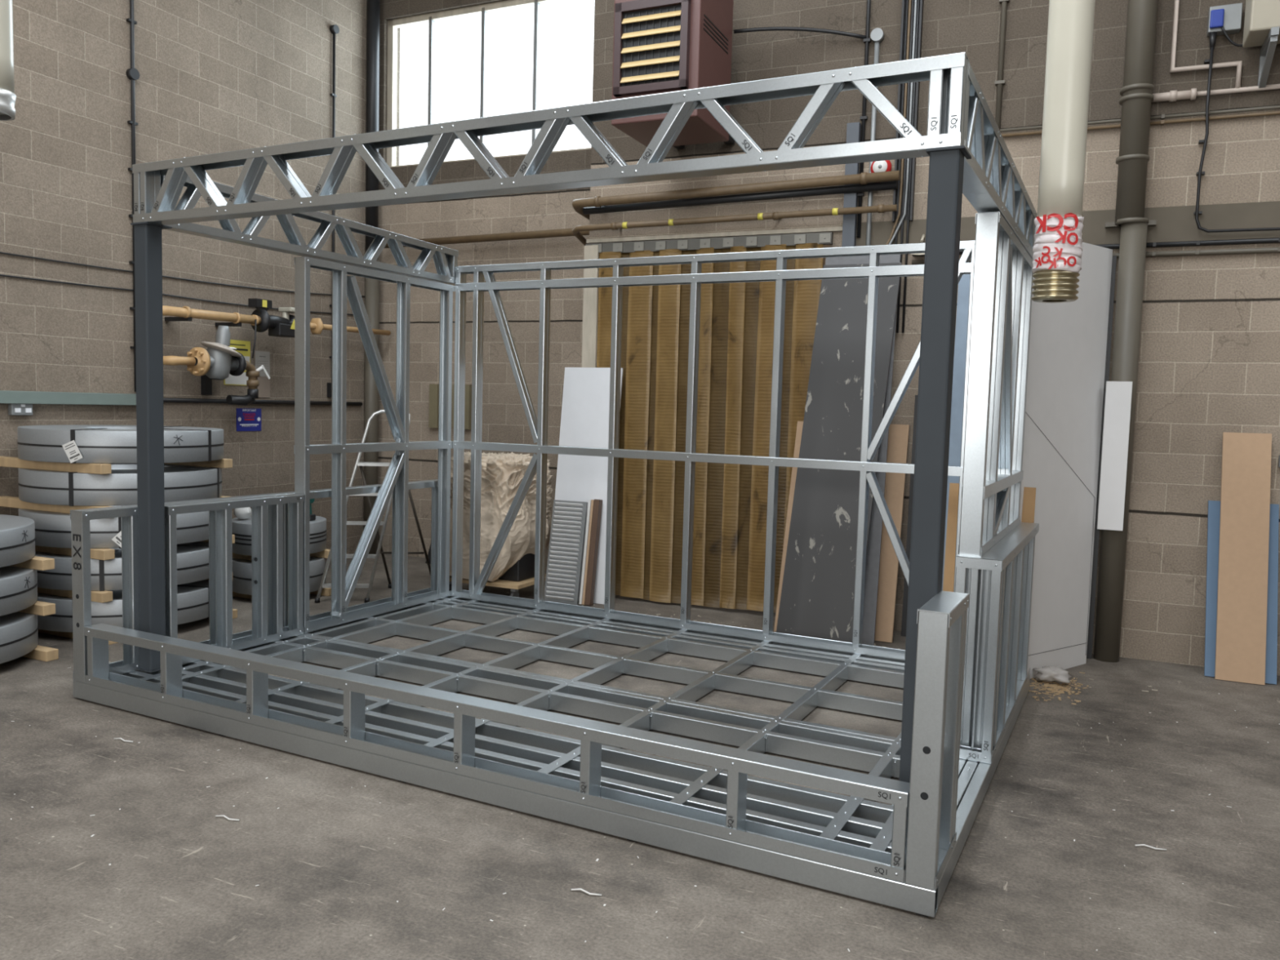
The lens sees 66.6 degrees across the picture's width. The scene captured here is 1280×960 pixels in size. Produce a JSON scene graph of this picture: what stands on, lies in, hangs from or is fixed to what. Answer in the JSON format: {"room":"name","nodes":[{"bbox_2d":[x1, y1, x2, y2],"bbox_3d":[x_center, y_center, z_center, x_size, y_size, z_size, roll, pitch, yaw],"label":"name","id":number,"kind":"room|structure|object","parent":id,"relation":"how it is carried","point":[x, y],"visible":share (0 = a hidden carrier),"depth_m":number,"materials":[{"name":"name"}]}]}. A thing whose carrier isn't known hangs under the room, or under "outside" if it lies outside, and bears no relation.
{"room":"metal workshop","nodes":[
{"label":"metal workshop","id":0,"kind":"room"},
{"bbox_2d":[0,0,16,120],"bbox_3d":[-2.429,-3.226,3.572,0.177,3.680,0.177,-2,6,-41],"label":"duct","id":1,"kind":"object","parent":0,"point":[7,96],"visible":1,"depth_m":3.68,"materials":[{"name":"metal"}]},
{"bbox_2d":[0,0,367,560],"bbox_3d":[-5.622,-2.141,3.911,0.250,6.600,14.100,4,5,24],"label":"wall","id":2,"kind":"structure","parent":0,"point":[216,76],"depth_m":7.76,"materials":[{"name":"brick"}]},
{"bbox_2d":[8,403,32,415],"bbox_3d":[-4.290,-0.491,6.750,0.049,0.085,0.150,4,5,24],"label":"double socket","id":3,"kind":"object","parent":2,"relation":"attached to","point":[14,409],"visible":0.97,"depth_m":6.73,"materials":[{"name":"grey metal"}]},
{"bbox_2d":[0,390,136,405],"bbox_3d":[-5.325,-0.424,4.419,0.070,0.087,7.070,4,5,24],"label":"cable trunking","id":4,"kind":"object","parent":2,"relation":"attached to","point":[6,397],"visible":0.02,"depth_m":7.00,"materials":[{"name":"metal"}]},
{"bbox_2d":[125,0,139,391],"bbox_3d":[-3.845,-3.158,7.385,0.044,4.960,0.084,4,5,24],"label":"conduit","id":5,"kind":"object","parent":2,"relation":"attached to","point":[132,73],"visible":0.8,"depth_m":7.41,"materials":[{"name":"black metal"}]},
{"bbox_2d":[0,274,353,315],"bbox_3d":[-4.157,-1.452,6.948,0.012,0.104,6.751,4,5,24],"label":"cable","id":6,"kind":"object","parent":2,"relation":"attached to","point":[2,275],"visible":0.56,"depth_m":7.36,"materials":[{"name":"black plastic"}]},
{"bbox_2d":[0,251,364,297],"bbox_3d":[-4.153,-1.623,6.935,0.012,0.142,6.751,4,5,24],"label":"cable","id":7,"kind":"object","parent":2,"relation":"attached to","point":[6,253],"visible":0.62,"depth_m":7.48,"materials":[{"name":"black plastic"}]},
{"bbox_2d":[163,325,270,405],"bbox_3d":[-3.493,-0.946,8.029,0.410,0.653,0.994,4,5,24],"label":"gas regulator","id":8,"kind":"object","parent":2,"relation":"attached to","point":[220,360],"visible":1,"depth_m":7.98,"materials":[{"name":"beige paint"}]},
{"bbox_2d":[223,339,250,386],"bbox_3d":[-3.506,-1.020,8.483,0.008,0.390,0.290,4,5,24],"label":"sign","id":9,"kind":"object","parent":2,"relation":"attached to","point":[242,347],"visible":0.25,"depth_m":8.51,"materials":[{"name":"paper"}]},
{"bbox_2d":[225,355,249,384],"bbox_3d":[-3.505,-0.958,8.487,0.002,0.250,0.273,4,5,24],"label":"print","id":10,"kind":"object","parent":9,"relation":"attached to","point":[232,380],"depth_m":8.50},
{"bbox_2d":[230,343,248,351],"bbox_3d":[-3.503,-1.072,8.476,0.002,0.214,0.238,4,5,24],"label":"print","id":11,"kind":"object","parent":9,"relation":"attached to","point":[242,349],"depth_m":8.50},
{"bbox_2d":[235,408,261,431],"bbox_3d":[-3.466,-0.534,8.639,0.008,0.200,0.280,4,5,24],"label":"notice","id":12,"kind":"object","parent":2,"relation":"attached to","point":[247,419],"visible":1,"depth_m":8.63,"materials":[{"name":"blue plastic"}]},
{"bbox_2d":[253,350,270,397],"bbox_3d":[-3.392,-0.952,8.749,0.008,0.420,0.180,4,5,24],"label":"notice sheet","id":13,"kind":"object","parent":2,"relation":"attached to","point":[261,357],"visible":0.81,"depth_m":8.76,"materials":[{"name":"paper"}]},
{"bbox_2d":[254,351,270,377],"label":"print","id":14,"kind":"object","parent":13,"relation":"attached to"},
{"bbox_2d":[163,397,362,405],"bbox_3d":[-3.365,-0.704,8.791,0.039,0.036,2.530,4,5,24],"label":"conduit","id":15,"kind":"object","parent":2,"relation":"attached to","point":[165,399],"visible":0.66,"depth_m":8.66,"materials":[{"name":"black plastic"}]},
{"bbox_2d":[162,298,391,358],"bbox_3d":[-3.207,-1.175,8.724,0.339,0.800,2.789,4,5,24],"label":"gas pipe","id":16,"kind":"object","parent":2,"relation":"attached to","point":[260,320],"visible":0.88,"depth_m":8.35,"materials":[{"name":"metal"}]},
{"bbox_2d":[326,24,339,397],"bbox_3d":[-2.964,-2.577,9.431,0.049,3.540,0.120,4,5,24],"label":"conduit","id":17,"kind":"object","parent":2,"relation":"attached to","point":[334,28],"visible":0.6,"depth_m":9.35,"materials":[{"name":"black metal"}]},
{"bbox_2d":[364,259,379,554],"bbox_3d":[-2.761,-0.730,10.017,0.148,3.019,0.148,4,5,24],"label":"downpipe","id":18,"kind":"object","parent":2,"relation":"attached to","point":[371,399],"visible":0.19,"depth_m":9.96,"materials":[{"name":"metal"}]},
{"bbox_2d":[365,0,379,259],"bbox_3d":[-2.680,-4.012,9.772,0.124,3.555,0.124,4,5,24],"label":"downpipe","id":19,"kind":"object","parent":2,"relation":"attached to","point":[372,6],"visible":0.59,"depth_m":9.73,"materials":[{"name":"black plastic"}]},
{"bbox_2d":[309,498,315,520],"bbox_3d":[-2.712,0.221,7.901,0.170,0.204,0.062,4,5,27],"label":"cordless drill","id":20,"kind":"object","parent":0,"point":[312,517],"visible":0.3,"depth_m":7.87,"materials":[{"name":"black plastic"}]},
{"bbox_2d":[0,552,1279,959],"bbox_3d":[0.615,1.587,1.995,16.500,0.200,15.700,4,5,24],"label":"floor","id":21,"kind":"structure","parent":0,"point":[331,866],"depth_m":3.55,"materials":[{"name":"concrete"}]},
{"bbox_2d":[22,644,58,662],"bbox_3d":[-4.045,1.018,6.070,1.160,0.063,0.076,4,5,24],"label":"bearer","id":22,"kind":"object","parent":21,"relation":"on","point":[42,653],"visible":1,"depth_m":5.84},
{"bbox_2d":[0,611,38,663],"bbox_3d":[-4.198,0.908,5.632,1.225,0.214,1.225,4,5,27],"label":"coil","id":23,"kind":"object","parent":22,"relation":"on","point":[19,637],"visible":0.66,"depth_m":5.65,"materials":[{"name":"grey metal"}]},
{"bbox_2d":[18,600,55,616],"bbox_3d":[-4.047,0.744,6.054,1.140,0.063,0.076,4,5,24],"label":"bearer","id":24,"kind":"object","parent":23,"relation":"on","point":[40,608],"visible":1,"depth_m":5.82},
{"bbox_2d":[0,565,37,616],"bbox_3d":[-4.187,0.636,5.609,1.225,0.214,1.225,4,5,27],"label":"coil","id":25,"kind":"object","parent":24,"relation":"on","point":[18,585],"visible":0.83,"depth_m":5.63,"materials":[{"name":"grey metal"}]},
{"bbox_2d":[10,555,54,570],"bbox_3d":[-4.040,0.472,6.033,1.140,0.063,0.076,4,5,24],"label":"bearer","id":26,"kind":"object","parent":25,"relation":"on","point":[41,563],"visible":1,"depth_m":5.81,"materials":[{"name":"wood"}]},
{"bbox_2d":[0,514,35,567],"bbox_3d":[-4.192,0.363,5.595,1.225,0.214,1.225,4,5,27],"label":"coil","id":27,"kind":"object","parent":26,"relation":"on","point":[17,533],"visible":1,"depth_m":5.64,"materials":[{"name":"grey metal"}]},
{"bbox_2d":[37,629,117,644],"bbox_3d":[-3.887,0.991,6.481,1.112,0.063,0.077,4,5,24],"label":"bearer","id":28,"kind":"object","parent":21,"relation":"on","point":[66,634],"visible":0.17,"depth_m":6.41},
{"bbox_2d":[37,579,208,632],"bbox_3d":[-3.628,0.829,6.881,1.269,0.214,1.269,4,5,27],"label":"coil","id":29,"kind":"object","parent":21,"relation":"on","point":[193,598],"visible":0.18,"depth_m":6.30,"materials":[{"name":"grey metal"}]},
{"bbox_2d":[37,586,112,603],"bbox_3d":[-3.897,0.718,6.446,1.090,0.063,0.076,4,5,24],"label":"bearer","id":30,"kind":"object","parent":29,"relation":"on","point":[104,596],"visible":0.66,"depth_m":6.25,"materials":[{"name":"wood"}]},
{"bbox_2d":[35,541,208,591],"bbox_3d":[-3.611,0.557,6.856,1.261,0.214,1.261,4,5,27],"label":"coil","id":31,"kind":"object","parent":30,"relation":"on","point":[193,557],"visible":0.17,"depth_m":6.28,"materials":[{"name":"grey metal"}]},
{"bbox_2d":[35,545,115,559],"bbox_3d":[-3.881,0.446,6.433,1.100,0.063,0.076,4,5,24],"label":"bearer","id":32,"kind":"object","parent":31,"relation":"on","point":[95,553],"visible":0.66,"depth_m":6.24,"materials":[{"name":"wood"}]},
{"bbox_2d":[17,505,208,548],"bbox_3d":[-3.613,0.284,6.840,1.269,0.214,1.269,4,5,27],"label":"coil","id":33,"kind":"object","parent":32,"relation":"on","point":[52,529],"visible":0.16,"depth_m":6.25,"materials":[{"name":"grey metal"}]},
{"bbox_2d":[0,496,113,513],"bbox_3d":[-3.864,0.173,6.421,1.110,0.063,0.077,4,5,24],"label":"bearer","id":34,"kind":"object","parent":33,"relation":"on","point":[5,501],"visible":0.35,"depth_m":6.43,"materials":[{"name":"wood"}]},
{"bbox_2d":[17,463,222,506],"bbox_3d":[-3.609,0.012,6.821,1.257,0.214,1.257,4,5,27],"label":"coil","id":35,"kind":"object","parent":34,"relation":"on","point":[181,482],"visible":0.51,"depth_m":6.27,"materials":[{"name":"grey metal"}]},
{"bbox_2d":[0,456,111,474],"bbox_3d":[-3.875,-0.099,6.395,1.080,0.063,0.076,4,5,24],"label":"bearer","id":36,"kind":"object","parent":35,"relation":"on","point":[5,461],"visible":0.94,"depth_m":6.31,"materials":[{"name":"wood"}]},
{"bbox_2d":[17,424,224,463],"bbox_3d":[-3.590,-0.259,6.795,1.269,0.214,1.269,4,5,27],"label":"coil","id":37,"kind":"object","parent":36,"relation":"on","point":[73,443],"visible":0.9,"depth_m":6.25,"materials":[{"name":"grey metal"}]},
{"bbox_2d":[64,443,79,459],"bbox_3d":[-3.588,-0.181,6.159,0.095,0.108,0.003,2,4,0],"label":"print","id":38,"kind":"object","parent":37,"relation":"attached to","point":[72,451],"depth_m":6.16},
{"bbox_2d":[164,458,232,468],"bbox_3d":[-3.470,-0.149,7.209,1.150,0.063,0.077,4,5,24],"label":"bearer","id":39,"kind":"object","parent":35,"relation":"on","point":[223,463],"visible":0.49,"depth_m":7.00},
{"bbox_2d":[232,591,251,599],"bbox_3d":[-3.019,0.918,7.757,0.730,0.063,0.076,4,5,24],"label":"bearer","id":40,"kind":"object","parent":21,"relation":"on","point":[234,594],"visible":0.02,"depth_m":7.79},
{"bbox_2d":[231,556,326,595],"bbox_3d":[-2.937,0.750,7.929,0.735,0.251,0.735,4,5,27],"label":"coil","id":41,"kind":"object","parent":40,"relation":"on","point":[242,568],"visible":0.23,"depth_m":7.67,"materials":[{"name":"grey metal"}]},
{"bbox_2d":[231,551,251,559],"bbox_3d":[-3.010,0.608,7.733,0.730,0.063,0.076,4,5,24],"label":"bearer","id":42,"kind":"object","parent":41,"relation":"on","point":[233,555],"visible":0.02,"depth_m":7.77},
{"bbox_2d":[231,515,326,555],"bbox_3d":[-2.929,0.441,7.906,0.735,0.251,0.735,4,5,27],"label":"coil","id":43,"kind":"object","parent":42,"relation":"on","point":[242,529],"visible":0.26,"depth_m":7.71,"materials":[{"name":"grey metal"}]},
{"bbox_2d":[233,506,251,519],"bbox_3d":[-3.170,0.258,7.791,0.115,0.121,0.132,4,5,27],"label":"wrapped bundle","id":44,"kind":"object","parent":43,"relation":"on","point":[242,513],"visible":0.88,"depth_m":7.75,"materials":[{"name":"plastic"}]},
{"bbox_2d":[309,548,329,558],"bbox_3d":[-2.846,0.585,8.097,0.730,0.063,0.076,4,5,24],"label":"bearer","id":45,"kind":"object","parent":41,"relation":"on","point":[324,553],"visible":0.11,"depth_m":7.94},
{"bbox_2d":[309,587,331,595],"bbox_3d":[-2.855,0.895,8.121,0.730,0.063,0.076,4,5,24],"label":"bearer","id":46,"kind":"object","parent":21,"relation":"on","point":[326,591],"visible":0.2,"depth_m":7.96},
{"bbox_2d":[314,409,431,603],"bbox_3d":[-2.137,0.189,7.994,0.351,1.529,1.066,4,5,31],"label":"step ladder","id":47,"kind":"object","parent":21,"relation":"on","point":[380,548],"visible":0.62,"depth_m":7.86,"materials":[{"name":"metal"}]},
{"bbox_2d":[448,573,546,597],"bbox_3d":[-1.200,0.884,8.185,0.770,0.164,0.600,4,5,24],"label":"pallet","id":48,"kind":"object","parent":21,"relation":"on","point":[514,586],"visible":0.21,"depth_m":7.87,"materials":[{"name":"brown wood"}]},
{"bbox_2d":[497,553,534,581],"bbox_3d":[-1.143,0.394,8.184,0.560,0.814,0.420,4,5,24],"label":"machine","id":49,"kind":"object","parent":48,"relation":"on","point":[523,569],"visible":0.07,"depth_m":7.96,"materials":[{"name":"black plastic"}]},
{"bbox_2d":[448,451,552,581],"bbox_3d":[-1.189,0.280,8.147,0.872,1.040,0.773,4,5,27],"label":"bundle","id":50,"kind":"object","parent":49,"relation":"on","point":[502,474],"visible":0.55,"depth_m":7.82,"materials":[{"name":"fabric"}]},
{"bbox_2d":[70,52,1039,917],"bbox_3d":[-0.301,-0.205,5.334,4.419,2.817,2.980,4,5,27],"label":"frame","id":51,"kind":"object","parent":21,"relation":"on","point":[962,670],"visible":0.98,"depth_m":4.81,"materials":[{"name":"grey metal"}]},
{"bbox_2d":[544,499,587,604],"bbox_3d":[-0.611,0.587,7.965,0.310,0.826,0.157,4,5,24],"label":"panel","id":52,"kind":"object","parent":21,"relation":"on","point":[566,548],"visible":0.98,"depth_m":7.96,"materials":[{"name":"grey metal"}]},
{"bbox_2d":[571,888,601,896],"bbox_3d":[-0.178,1.366,3.228,0.108,0.009,0.018,3,5,21],"label":"paper scrap","id":53,"kind":"object","parent":21,"relation":"on","point":[577,889],"visible":1,"depth_m":3.22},
{"bbox_2d":[582,499,594,604],"bbox_3d":[-0.410,0.584,7.906,0.020,0.849,0.184,4,5,24],"label":"board","id":54,"kind":"object","parent":21,"relation":"on","point":[592,500],"visible":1,"depth_m":7.88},
{"bbox_2d":[555,367,622,604],"bbox_3d":[-0.456,0.035,8.039,0.550,1.922,0.203,4,5,24],"label":"board","id":55,"kind":"object","parent":21,"relation":"on","point":[584,417],"visible":0.57,"depth_m":8.04,"materials":[{"name":"white"}]},
{"bbox_2d":[584,498,602,605],"bbox_3d":[-0.375,0.584,7.890,0.045,0.854,0.184,4,5,24],"label":"board","id":56,"kind":"object","parent":21,"relation":"on","point":[591,577],"visible":1,"depth_m":7.87,"materials":[{"name":"brown wood"}]},
{"bbox_2d":[10,621,1268,951],"bbox_3d":[0.014,1.289,4.375,7.200,0.001,5.803,4,5,27],"label":"floor specks","id":57,"kind":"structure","parent":21,"relation":"on","point":[597,860],"depth_m":3.55,"materials":[{"name":"paper"}]},
{"bbox_2d":[773,421,803,631],"bbox_3d":[1.115,0.334,7.221,0.065,1.534,0.409,4,5,26],"label":"board","id":58,"kind":"object","parent":21,"relation":"on","point":[800,424],"visible":0.5,"depth_m":7.24,"materials":[{"name":"wood"}]},
{"bbox_2d":[776,262,902,642],"bbox_3d":[1.413,-0.211,6.921,0.660,2.684,0.570,4,5,24],"label":"board","id":59,"kind":"object","parent":21,"relation":"on","point":[817,596],"visible":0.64,"depth_m":6.91,"materials":[{"name":"grey"}]},
{"bbox_2d":[528,598,1157,692],"bbox_3d":[0.856,1.111,7.012,6.877,0.005,0.730,4,5,27],"label":"debris","id":60,"kind":"object","parent":21,"relation":"on","point":[529,598],"visible":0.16,"depth_m":7.21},
{"bbox_2d":[841,122,861,247],"bbox_3d":[1.518,-0.755,7.278,0.090,3.719,0.068,4,5,24],"label":"steel post","id":61,"kind":"object","parent":21,"relation":"on","point":[853,129],"visible":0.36,"depth_m":7.15,"materials":[{"name":"metal"}]},
{"bbox_2d":[825,253,900,645],"bbox_3d":[1.502,-0.254,6.992,0.560,2.762,0.457,4,5,24],"label":"panel","id":62,"kind":"object","parent":21,"relation":"on","point":[873,549],"visible":0.21,"depth_m":6.85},
{"bbox_2d":[874,424,909,642],"bbox_3d":[1.740,0.366,7.034,0.290,1.534,0.378,4,5,24],"label":"board","id":63,"kind":"object","parent":21,"relation":"on","point":[898,434],"visible":0.36,"depth_m":6.99,"materials":[{"name":"wood"}]},
{"bbox_2d":[901,395,917,636],"bbox_3d":[2.032,0.264,7.047,0.180,1.751,0.132,4,5,24],"label":"board","id":64,"kind":"object","parent":21,"relation":"on","point":[904,625],"visible":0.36,"depth_m":7.07,"materials":[{"name":"wood"}]},
{"bbox_2d":[942,274,970,591],"bbox_3d":[2.405,-0.166,6.829,0.470,2.661,0.210,4,5,24],"label":"leaning board","id":65,"kind":"object","parent":21,"relation":"on","point":[961,334],"visible":0.02,"depth_m":6.89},
{"bbox_2d":[942,483,1035,591],"bbox_3d":[2.118,0.629,5.965,0.500,1.191,0.150,4,5,24],"label":"cardboard sheet","id":66,"kind":"object","parent":21,"relation":"on","point":[1029,493],"visible":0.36,"depth_m":6.05,"materials":[{"name":"cardboard"}]},
{"bbox_2d":[1032,666,1073,684],"bbox_3d":[2.521,1.190,5.965,0.244,0.096,0.182,4,5,27],"label":"plastic bag","id":67,"kind":"object","parent":21,"relation":"on","point":[1046,673],"visible":1,"depth_m":5.92,"materials":[{"name":"white"}]},
{"bbox_2d":[1026,671,1088,704],"bbox_3d":[2.489,1.237,5.935,0.442,0.005,0.841,4,5,27],"label":"wood shavings","id":68,"kind":"object","parent":21,"relation":"on","point":[1053,689],"visible":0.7,"depth_m":5.83},
{"bbox_2d":[1019,242,1112,679],"bbox_3d":[2.652,-0.147,6.157,1.234,2.739,0.127,-2,6,-38],"label":"sheet","id":69,"kind":"object","parent":21,"relation":"on","point":[1068,340],"visible":0.71,"depth_m":6.21,"materials":[{"name":"white"}]},
{"bbox_2d":[1086,255,1116,658],"bbox_3d":[3.028,-0.148,6.567,0.180,2.701,0.142,4,5,24],"label":"board","id":70,"kind":"object","parent":21,"relation":"on","point":[1091,624],"visible":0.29,"depth_m":6.54,"materials":[{"name":"wood"}]},
{"bbox_2d":[1134,844,1166,850],"bbox_3d":[1.933,1.389,3.686,0.108,0.009,0.018,3,5,21],"label":"paper scrap","id":71,"kind":"object","parent":21,"relation":"on","point":[1138,844],"visible":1,"depth_m":3.68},
{"bbox_2d":[1204,500,1279,684],"bbox_3d":[3.831,0.702,6.205,0.410,1.104,0.275,4,5,24],"label":"board","id":72,"kind":"object","parent":21,"relation":"on","point":[1214,507],"visible":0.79,"depth_m":6.20,"materials":[{"name":"blue"}]},
{"bbox_2d":[1214,431,1271,684],"bbox_3d":[3.814,0.481,6.159,0.287,1.551,0.303,4,5,24],"label":"board","id":73,"kind":"object","parent":21,"relation":"on","point":[1246,471],"visible":1,"depth_m":6.15,"materials":[{"name":"wood"}]},
{"bbox_2d":[377,0,1279,675],"bbox_3d":[3.402,-2.125,6.985,13.900,6.600,1.100,4,5,24],"label":"wall","id":74,"kind":"structure","parent":0,"point":[1209,366],"depth_m":6.72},
{"bbox_2d":[428,383,471,429],"bbox_3d":[-1.902,-0.737,9.766,0.480,0.440,0.049,4,5,24],"label":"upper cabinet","id":75,"kind":"object","parent":74,"relation":"attached to","point":[433,388],"visible":0.61,"depth_m":9.79,"materials":[{"name":"wood"}]},
{"bbox_2d":[386,0,591,167],"bbox_3d":[-1.433,-3.842,9.474,2.495,1.520,0.100,4,5,24],"label":"window","id":76,"kind":"structure","parent":74,"relation":"in","point":[431,18],"depth_m":9.60,"materials":[{"name":"grey metal"}]},
{"bbox_2d":[581,244,599,367],"bbox_3d":[-0.432,-0.481,8.181,0.130,2.929,0.059,4,5,24],"label":"door frame","id":77,"kind":"structure","parent":74,"relation":"attached to","point":[590,295],"depth_m":8.08,"materials":[{"name":"wood"}]},
{"bbox_2d":[383,170,900,248],"bbox_3d":[-0.379,-2.275,8.391,5.293,0.205,0.819,5,6,41],"label":"gas pipe","id":78,"kind":"object","parent":74,"relation":"attached to","point":[864,178],"visible":0.83,"depth_m":7.61,"materials":[{"name":"metal"}]},
{"bbox_2d":[585,231,833,613],"bbox_3d":[0.452,-0.444,7.784,2.060,2.924,0.058,4,5,24],"label":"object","id":79,"kind":"object","parent":74,"relation":"attached to","point":[736,323],"visible":0.78,"depth_m":7.74,"materials":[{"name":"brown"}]},
{"bbox_2d":[586,226,842,243],"bbox_3d":[0.541,-1.925,7.667,2.150,0.030,0.030,4,5,24],"label":"batten","id":80,"kind":"object","parent":74,"relation":"attached to","point":[824,228],"visible":1,"depth_m":7.62,"materials":[{"name":"wood"}]},
{"bbox_2d":[571,204,897,245],"bbox_3d":[0.672,-1.989,7.651,2.684,0.143,0.356,4,5,24],"label":"gas pipe","id":81,"kind":"object","parent":74,"relation":"attached to","point":[881,208],"visible":1,"depth_m":7.44,"materials":[{"name":"metal"}]},
{"bbox_2d":[582,180,897,214],"bbox_3d":[0.694,-2.167,7.511,2.531,0.105,0.061,4,5,24],"label":"gas pipe","id":82,"kind":"object","parent":74,"relation":"attached to","point":[886,185],"visible":1,"depth_m":7.44,"materials":[{"name":"black metal"}]},
{"bbox_2d":[733,26,866,39],"bbox_3d":[1.172,-3.274,7.149,0.970,0.110,0.028,2,4,8],"label":"cable","id":83,"kind":"object","parent":74,"relation":"attached to","point":[762,28],"visible":1,"depth_m":7.14,"materials":[{"name":"black plastic"}]},
{"bbox_2d":[857,0,871,237],"bbox_3d":[1.663,-3.593,7.053,0.050,3.620,0.034,4,5,24],"label":"conduit","id":84,"kind":"object","parent":74,"relation":"attached to","point":[868,40],"visible":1,"depth_m":7.11,"materials":[{"name":"black plastic"}]},
{"bbox_2d":[866,27,884,245],"bbox_3d":[1.684,-2.070,7.125,0.090,2.375,0.058,4,5,24],"label":"conduit","id":85,"kind":"object","parent":74,"relation":"attached to","point":[877,35],"visible":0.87,"depth_m":7.07,"materials":[{"name":"grey metal"}]},
{"bbox_2d":[870,160,891,173],"bbox_3d":[1.746,-2.251,7.042,0.152,0.152,0.139,4,5,24],"label":"bell","id":86,"kind":"object","parent":74,"relation":"attached to","point":[877,166],"visible":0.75,"depth_m":6.98,"materials":[{"name":"red plastic"}]},
{"bbox_2d":[885,0,924,333],"bbox_3d":[1.852,-3.244,6.957,0.321,4.350,0.085,3,4,13],"label":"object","id":87,"kind":"object","parent":74,"relation":"attached to","point":[912,15],"visible":0.66,"depth_m":6.98,"materials":[{"name":"black metal"}]},
{"bbox_2d":[911,234,924,254],"bbox_3d":[2.015,-1.684,6.962,0.150,0.169,0.142,4,5,24],"label":"lampshade","id":88,"kind":"object","parent":74,"relation":"attached to","point":[923,235],"visible":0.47,"depth_m":6.94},
{"bbox_2d":[995,0,1009,128],"bbox_3d":[2.518,-3.879,6.644,0.065,2.900,0.043,4,5,24],"label":"conduit","id":89,"kind":"object","parent":74,"relation":"attached to","point":[1000,82],"visible":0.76,"depth_m":6.71,"materials":[{"name":"metal"}]},
{"bbox_2d":[855,200,1279,246],"bbox_3d":[5.475,-1.549,5.504,8.650,0.230,0.065,4,5,24],"label":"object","id":90,"kind":"structure","parent":74,"relation":"attached to","point":[1173,224],"depth_m":6.36,"materials":[{"name":"concrete"}]},
{"bbox_2d":[911,237,1279,256],"bbox_3d":[5.044,-1.443,5.660,6.750,0.032,0.042,4,5,24],"label":"conduit","id":91,"kind":"object","parent":74,"relation":"attached to","point":[1272,240],"visible":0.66,"depth_m":6.28,"materials":[{"name":"black plastic"}]},
{"bbox_2d":[911,247,1279,264],"bbox_3d":[5.043,-1.383,5.664,6.750,0.032,0.042,4,5,24],"label":"conduit","id":92,"kind":"object","parent":74,"relation":"attached to","point":[1268,250],"visible":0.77,"depth_m":6.28,"materials":[{"name":"metal"}]},
{"bbox_2d":[1093,0,1157,662],"bbox_3d":[3.220,-2.072,6.339,0.300,6.579,0.228,4,5,24],"label":"pipe","id":93,"kind":"object","parent":74,"relation":"attached to","point":[1138,87],"visible":0.97,"depth_m":6.31,"materials":[{"name":"metal"}]},
{"bbox_2d":[1097,381,1132,530],"bbox_3d":[3.096,-0.157,6.358,0.150,0.965,0.080,4,5,24],"label":"board","id":94,"kind":"object","parent":93,"relation":"attached to","point":[1117,393],"visible":1,"depth_m":6.32,"materials":[{"name":"white"}]},
{"bbox_2d":[999,105,1279,132],"bbox_3d":[5.317,-2.244,5.486,6.200,0.024,0.042,4,5,24],"label":"conduit","id":95,"kind":"object","parent":74,"relation":"attached to","point":[1162,117],"visible":0.61,"depth_m":6.30,"materials":[{"name":"metal"}]},
{"bbox_2d":[1001,111,1279,137],"bbox_3d":[5.316,-2.210,5.488,6.200,0.024,0.042,4,5,24],"label":"conduit","id":96,"kind":"object","parent":74,"relation":"attached to","point":[1162,122],"visible":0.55,"depth_m":6.30,"materials":[{"name":"metal"}]},
{"bbox_2d":[1151,0,1279,102],"bbox_3d":[5.323,-3.743,5.379,4.270,2.826,0.072,4,5,24],"label":"pipe","id":97,"kind":"object","parent":74,"relation":"attached to","point":[1173,95],"visible":0.95,"depth_m":6.24,"materials":[{"name":"beige plastic"}]},
{"bbox_2d":[1206,3,1243,49],"bbox_3d":[3.717,-2.851,6.135,0.245,0.267,0.104,4,5,24],"label":"switch","id":98,"kind":"object","parent":74,"relation":"attached to","point":[1224,20],"visible":0.94,"depth_m":6.12,"materials":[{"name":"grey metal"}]},
{"bbox_2d":[1193,47,1279,232],"bbox_3d":[5.405,-2.054,5.443,3.985,1.159,0.073,4,5,24],"label":"cable","id":99,"kind":"object","parent":98,"relation":"hanging from","point":[1199,173],"visible":1,"depth_m":6.21,"materials":[{"name":"black plastic"}]},
{"bbox_2d":[1242,0,1279,91],"bbox_3d":[4.104,-2.844,5.799,0.835,0.850,0.398,4,5,24],"label":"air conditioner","id":100,"kind":"object","parent":74,"relation":"attached to","point":[1262,17],"visible":1,"depth_m":5.84,"materials":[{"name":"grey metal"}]},
{"bbox_3d":[0.879,-5.103,0.683,14.300,0.150,14.300,4,5,24],"label":"ceiling","id":101,"kind":"structure","parent":0,"visible":0},
{"bbox_2d":[611,0,734,149],"bbox_3d":[0.322,-4.019,7.089,0.658,2.990,1.022,4,5,24],"label":"heater","id":102,"kind":"object","parent":101,"relation":"hanging from","point":[660,46],"visible":0.92,"depth_m":6.77,"materials":[{"name":"red metal"}]},
{"bbox_2d":[613,0,691,97],"bbox_3d":[0.080,-3.000,6.733,0.550,0.620,0.055,4,5,24],"label":"vent grille","id":103,"kind":"object","parent":102,"relation":"attached to","point":[652,48],"depth_m":6.73,"materials":[{"name":"metal"}]},
{"bbox_2d":[703,13,728,53],"bbox_3d":[0.539,-3.150,6.893,0.005,0.100,0.500,4,5,24],"label":"vent","id":104,"kind":"object","parent":102,"relation":"attached to","point":[708,19],"depth_m":6.87,"materials":[{"name":"metal"}]},
{"bbox_2d":[1031,0,1095,302],"bbox_3d":[1.649,-2.923,3.561,0.183,4.488,0.186,4,5,27],"label":"duct","id":105,"kind":"object","parent":101,"relation":"hanging from","point":[1057,249],"visible":1,"depth_m":3.63,"materials":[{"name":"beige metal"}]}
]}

